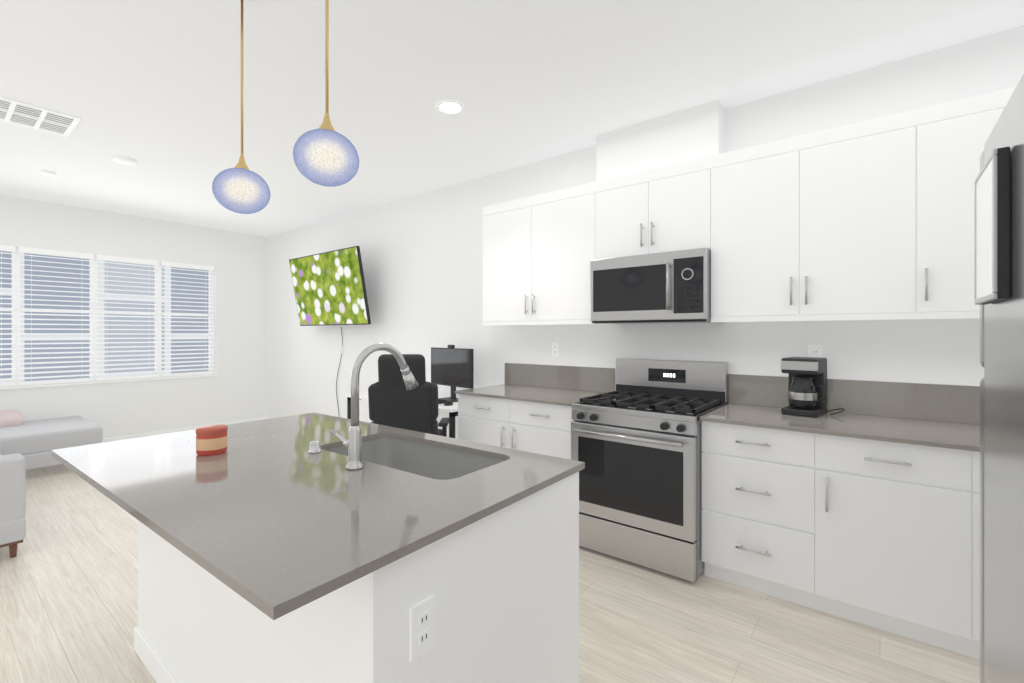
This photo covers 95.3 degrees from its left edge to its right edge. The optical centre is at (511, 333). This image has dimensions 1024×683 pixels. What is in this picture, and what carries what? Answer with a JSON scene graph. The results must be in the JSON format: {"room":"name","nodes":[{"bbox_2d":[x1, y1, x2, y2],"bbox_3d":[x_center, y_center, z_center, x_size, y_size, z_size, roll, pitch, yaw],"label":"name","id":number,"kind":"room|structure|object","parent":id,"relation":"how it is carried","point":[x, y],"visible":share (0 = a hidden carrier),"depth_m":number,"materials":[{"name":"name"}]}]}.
{"room":"kitchen and living room","nodes":[
{"label":"kitchen and living room","id":0,"kind":"room"},
{"bbox_2d":[0,195,266,438],"bbox_3d":[-5.614,-0.065,4.856,0.150,2.830,5.875,0,0,38],"label":"wall","id":1,"kind":"structure","parent":0,"point":[235,389],"depth_m":6.12,"materials":[{"name":"white paint"}]},
{"bbox_2d":[0,247,216,389],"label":"window","id":2,"kind":"structure","parent":1,"relation":"in","point":[16,316],"depth_m":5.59,"materials":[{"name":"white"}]},
{"bbox_2d":[0,245,214,386],"bbox_3d":[-4.975,-0.195,5.565,0.060,1.505,2.536,0,0,38],"label":"window blinds","id":3,"kind":"object","parent":2,"relation":"attached to","point":[31,251],"visible":0.94,"depth_m":5.59,"materials":[{"name":"white plastic"}]},
{"bbox_2d":[102,417,265,442],"bbox_3d":[-5.541,1.305,4.817,0.015,0.090,5.845,0,0,38],"label":"baseboard","id":4,"kind":"structure","parent":1,"relation":"attached to","point":[161,432],"depth_m":6.10,"materials":[{"name":"white wood"}]},
{"bbox_2d":[0,464,979,682],"bbox_3d":[-2.261,1.400,2.212,8.690,0.100,6.175,0,0,38],"label":"floor","id":5,"kind":"structure","parent":0,"point":[69,593],"depth_m":2.16,"materials":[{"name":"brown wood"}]},
{"bbox_2d":[0,410,102,557],"bbox_3d":[-4.306,0.934,3.656,3.150,0.831,1.910,0,0,38],"label":"sofa","id":6,"kind":"object","parent":5,"relation":"on","point":[26,445],"visible":0.94,"depth_m":4.32,"materials":[{"name":"grey fabric"}]},
{"bbox_2d":[134,455,578,682],"bbox_3d":[-0.668,0.911,1.829,1.698,0.878,0.914,0,0,38],"label":"kitchen island","id":7,"kind":"object","parent":5,"relation":"on","point":[497,601],"depth_m":1.27,"materials":[{"name":"white"}]},
{"bbox_2d":[51,412,584,635],"bbox_3d":[-0.765,0.461,1.724,1.766,0.022,1.129,0,0,38],"label":"island countertop","id":8,"kind":"structure","parent":7,"relation":"on","point":[264,529],"depth_m":1.34,"materials":[{"name":"grey stone"}]},
{"bbox_2d":[196,424,227,455],"bbox_3d":[-1.135,0.400,1.765,0.103,0.099,0.103,0,0,38],"label":"candle","id":9,"kind":"object","parent":8,"relation":"on","point":[211,440],"visible":1,"depth_m":1.73,"materials":[{"name":"red wax"}]},
{"bbox_2d":[308,440,321,452],"bbox_3d":[-0.751,0.429,1.781,0.048,0.040,0.048,0,0,38],"label":"switch","id":10,"kind":"object","parent":8,"relation":"on","point":[315,446],"visible":1,"depth_m":1.76,"materials":[{"name":"silver metal"}]},
{"bbox_2d":[330,343,418,469],"bbox_3d":[-0.492,0.240,1.696,0.163,0.418,0.304,0,0,38],"label":"faucet","id":11,"kind":"object","parent":8,"relation":"on","point":[352,443],"visible":1,"depth_m":1.56,"materials":[{"name":"silver metal"}]},
{"bbox_2d":[345,392,457,437],"bbox_3d":[-0.906,0.980,4.480,1.530,0.740,0.595,0,0,38],"label":"desk","id":12,"kind":"object","parent":5,"relation":"on","point":[452,410],"visible":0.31,"depth_m":3.93,"materials":[{"name":"white"}]},
{"bbox_2d":[438,399,447,403],"bbox_3d":[-0.776,0.597,4.217,0.440,0.024,0.143,0,0,42],"label":"keyboard","id":13,"kind":"object","parent":12,"relation":"on","point":[440,401],"visible":0.08,"depth_m":4.09,"materials":[{"name":"black plastic"}]},
{"bbox_2d":[444,401,452,405],"bbox_3d":[-0.544,0.595,3.994,0.056,0.037,0.096,0,0,38],"label":"mouse","id":14,"kind":"object","parent":12,"relation":"on","point":[449,403],"visible":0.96,"depth_m":3.97,"materials":[{"name":"black plastic"}]},
{"bbox_2d":[431,345,473,401],"bbox_3d":[-0.564,0.354,4.290,0.598,0.510,0.203,0,0,38],"label":"monitor","id":15,"kind":"object","parent":12,"relation":"on","point":[452,366],"visible":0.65,"depth_m":4.26,"materials":[{"name":"black plastic"}]},
{"bbox_2d":[368,354,449,436],"bbox_3d":[-0.778,0.746,3.564,0.721,1.208,0.742,0,0,38],"label":"gaming chair","id":16,"kind":"object","parent":5,"relation":"on","point":[394,401],"visible":0.46,"depth_m":3.27,"materials":[{"name":"black leather"}]},
{"bbox_2d":[458,395,510,448],"bbox_3d":[-0.032,0.911,3.798,0.523,0.878,0.620,0,0,38],"label":"base cabinet","id":17,"kind":"object","parent":5,"relation":"on","point":[480,420],"depth_m":3.54,"materials":[{"name":"white wood"}]},
{"bbox_2d":[511,399,573,459],"bbox_3d":[0.396,0.911,3.461,0.566,0.878,0.620,0,0,38],"label":"base cabinet","id":18,"kind":"object","parent":5,"relation":"on","point":[539,428],"depth_m":3.22,"materials":[{"name":"white wood"}]},
{"bbox_2d":[455,383,610,406],"bbox_3d":[0.177,0.461,3.615,1.102,0.022,0.648,0,0,38],"label":"countertop","id":19,"kind":"structure","parent":18,"relation":"on","point":[557,396],"depth_m":3.53,"materials":[{"name":"grey stone"}]},
{"bbox_2d":[571,358,727,581],"bbox_3d":[0.871,0.766,2.979,0.770,1.168,0.760,0,0,38],"label":"range","id":20,"kind":"object","parent":5,"relation":"on","point":[636,441],"visible":0.98,"depth_m":2.73,"materials":[{"name":"silver metal"}]},
{"bbox_2d":[702,423,818,609],"bbox_3d":[1.435,0.911,2.641,0.526,0.878,0.620,0,0,38],"label":"base cabinet","id":21,"kind":"object","parent":5,"relation":"on","point":[760,486],"depth_m":2.38,"materials":[{"name":"white wood"}]},
{"bbox_2d":[819,435,978,659],"bbox_3d":[1.854,0.911,2.311,0.540,0.878,0.620,0,0,38],"label":"base cabinet","id":22,"kind":"object","parent":5,"relation":"on","point":[863,507],"depth_m":2.04,"materials":[{"name":"white wood"}]},
{"bbox_2d":[699,403,979,454],"bbox_3d":[1.927,0.461,2.236,1.802,0.022,0.648,0,0,38],"label":"countertop","id":23,"kind":"structure","parent":22,"relation":"on","point":[881,428],"depth_m":2.30,"materials":[{"name":"grey stone"}]},
{"bbox_2d":[781,357,826,417],"bbox_3d":[1.648,0.292,2.628,0.210,0.315,0.242,0,0,38],"label":"coffee maker","id":24,"kind":"object","parent":23,"relation":"on","point":[807,386],"visible":1,"depth_m":2.56,"materials":[{"name":"black plastic"}]},
{"bbox_2d":[827,408,844,414],"bbox_3d":[1.798,0.430,2.600,0.092,0.036,0.107,0,0,38],"label":"cord","id":25,"kind":"object","parent":24,"relation":"attached to","point":[836,409],"visible":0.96,"depth_m":2.59,"materials":[{"name":"black plastic"}]},
{"bbox_2d":[979,455,979,659],"bbox_3d":[2.355,0.911,1.917,0.735,0.878,0.620,0,0,38],"label":"base cabinet","id":26,"kind":"object","parent":5,"relation":"on","point":[979,455],"depth_m":1.89,"materials":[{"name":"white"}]},
{"bbox_2d":[980,74,1023,682],"bbox_3d":[1.121,0.470,0.457,0.845,1.760,0.985,0,0,38],"label":"refrigerator","id":27,"kind":"object","parent":5,"relation":"on","point":[1002,497],"visible":0.94,"depth_m":0.83,"materials":[{"name":"grey metal"}]},
{"bbox_2d":[974,147,1010,304],"bbox_3d":[0.897,-0.189,0.875,0.021,0.258,0.205,0,0,38],"label":"whiteboard","id":28,"kind":"object","parent":27,"relation":"attached to","point":[992,233],"visible":1,"depth_m":0.80,"materials":[{"name":"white plastic"}]},
{"bbox_2d":[0,0,1023,236],"bbox_3d":[-2.261,-1.530,2.212,8.690,0.100,6.175,0,0,38],"label":"ceiling","id":29,"kind":"structure","parent":0,"point":[152,88],"depth_m":2.68,"materials":[{"name":"white paint"}]},
{"bbox_2d":[0,96,80,136],"bbox_3d":[-3.284,-1.476,3.152,0.460,0.008,0.485,0,0,38],"label":"ceiling vent","id":30,"kind":"object","parent":29,"relation":"in","point":[32,116],"visible":1,"depth_m":3.19,"materials":[{"name":"white metal"}]},
{"bbox_2d":[40,170,55,175],"bbox_3d":[-4.239,-1.468,4.265,0.110,0.024,0.110,0,0,38],"label":"ceiling detector","id":31,"kind":"object","parent":29,"relation":"attached to","point":[47,173],"visible":1,"depth_m":4.24,"materials":[{"name":"white plastic"}]},
{"bbox_2d":[112,156,137,165],"bbox_3d":[-3.289,-1.468,3.968,0.170,0.024,0.170,0,0,38],"label":"ceiling detector","id":32,"kind":"object","parent":29,"relation":"attached to","point":[124,160],"visible":0.98,"depth_m":3.94,"materials":[{"name":"white plastic"}]},
{"bbox_2d":[212,0,270,213],"bbox_3d":[-1.150,-0.997,1.989,0.216,0.964,0.216,0,0,38],"label":"pendant light","id":33,"kind":"object","parent":29,"relation":"hanging from","point":[240,187],"visible":1,"depth_m":1.93,"materials":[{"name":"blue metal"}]},
{"bbox_2d":[293,0,358,186],"bbox_3d":[-0.624,-0.991,1.575,0.208,0.977,0.208,0,0,38],"label":"pendant light","id":34,"kind":"object","parent":29,"relation":"hanging from","point":[325,153],"visible":1,"depth_m":1.51,"materials":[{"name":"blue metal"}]},
{"bbox_2d":[435,100,464,114],"bbox_3d":[-0.403,-1.476,3.043,0.190,0.008,0.190,0,0,38],"label":"recessed light","id":35,"kind":"object","parent":29,"relation":"in","point":[451,107],"visible":1,"depth_m":3.04,"materials":[{"name":"white plastic"}]},
{"bbox_2d":[267,25,1023,438],"bbox_3d":[-0.396,-0.065,4.578,8.690,2.830,0.150,0,0,38],"label":"wall","id":36,"kind":"structure","parent":0,"point":[421,257],"depth_m":3.92,"materials":[{"name":"white paint"}]},
{"bbox_2d":[289,246,370,325],"bbox_3d":[-2.152,-0.530,5.638,1.500,0.852,0.357,0,0,38],"label":"wall-mounted tv","id":37,"kind":"object","parent":36,"relation":"attached to","point":[329,287],"visible":1,"depth_m":5.48,"materials":[{"name":"black plastic"}]},
{"bbox_2d":[336,327,345,412],"bbox_3d":[-2.138,0.610,5.834,0.230,1.402,0.018,0,0,38],"label":"cable","id":38,"kind":"object","parent":37,"relation":"hanging from","point":[339,364],"visible":0.81,"depth_m":5.84,"materials":[{"name":"black plastic"}]},
{"bbox_2d":[482,182,593,322],"bbox_3d":[0.275,-0.583,3.728,1.055,0.966,0.350,0,0,38],"label":"upper cabinet","id":39,"kind":"object","parent":36,"relation":"attached to","point":[538,250],"depth_m":3.55,"materials":[{"name":"white wood"}]},
{"bbox_2d":[552,343,558,356],"bbox_3d":[0.360,0.130,3.881,0.070,0.116,0.008,0,0,38],"label":"outlet","id":40,"kind":"object","parent":36,"relation":"attached to","point":[555,349],"visible":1,"depth_m":3.88,"materials":[{"name":"white plastic"}]},
{"bbox_2d":[594,155,713,259],"bbox_3d":[0.991,-0.788,3.163,0.770,0.555,0.350,0,0,38],"label":"upper cabinet","id":41,"kind":"object","parent":36,"relation":"attached to","point":[667,208],"depth_m":2.99,"materials":[{"name":"white wood"}]},
{"bbox_2d":[590,247,723,323],"bbox_3d":[0.954,-0.291,3.117,0.764,0.432,0.465,0,0,38],"label":"microwave","id":42,"kind":"object","parent":41,"relation":"attached to","point":[665,287],"visible":0.96,"depth_m":2.93,"materials":[{"name":"silver metal"}]},
{"bbox_2d":[505,363,979,422],"bbox_3d":[1.384,0.355,3.064,3.680,0.190,0.020,0,0,38],"label":"backsplash","id":43,"kind":"structure","parent":36,"relation":"attached to","point":[949,403],"depth_m":2.65,"materials":[{"name":"grey stone"}]},
{"bbox_2d":[808,345,821,357],"bbox_3d":[1.789,0.125,2.754,0.070,0.116,0.008,0,0,38],"label":"outlet","id":44,"kind":"object","parent":36,"relation":"attached to","point":[814,350],"visible":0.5,"depth_m":2.75,"materials":[{"name":"white plastic"}]},
{"bbox_2d":[711,108,921,321],"bbox_3d":[1.659,-0.583,2.637,0.930,0.966,0.350,0,0,38],"label":"upper cabinet","id":45,"kind":"object","parent":36,"relation":"attached to","point":[872,219],"depth_m":2.44,"materials":[{"name":"white wood"}]},
{"bbox_2d":[918,87,1015,318],"bbox_3d":[2.199,-0.583,2.212,0.445,0.966,0.350,0,0,38],"label":"upper cabinet","id":46,"kind":"object","parent":36,"relation":"attached to","point":[955,134],"depth_m":2.13,"materials":[{"name":"white wood"}]},
{"bbox_2d":[596,99,724,180],"bbox_3d":[1.014,-1.272,3.272,0.860,0.415,0.155,0,0,38],"label":"soffit","id":47,"kind":"structure","parent":0,"point":[692,133],"depth_m":3.17,"materials":[{"name":"white paint"}]}
]}

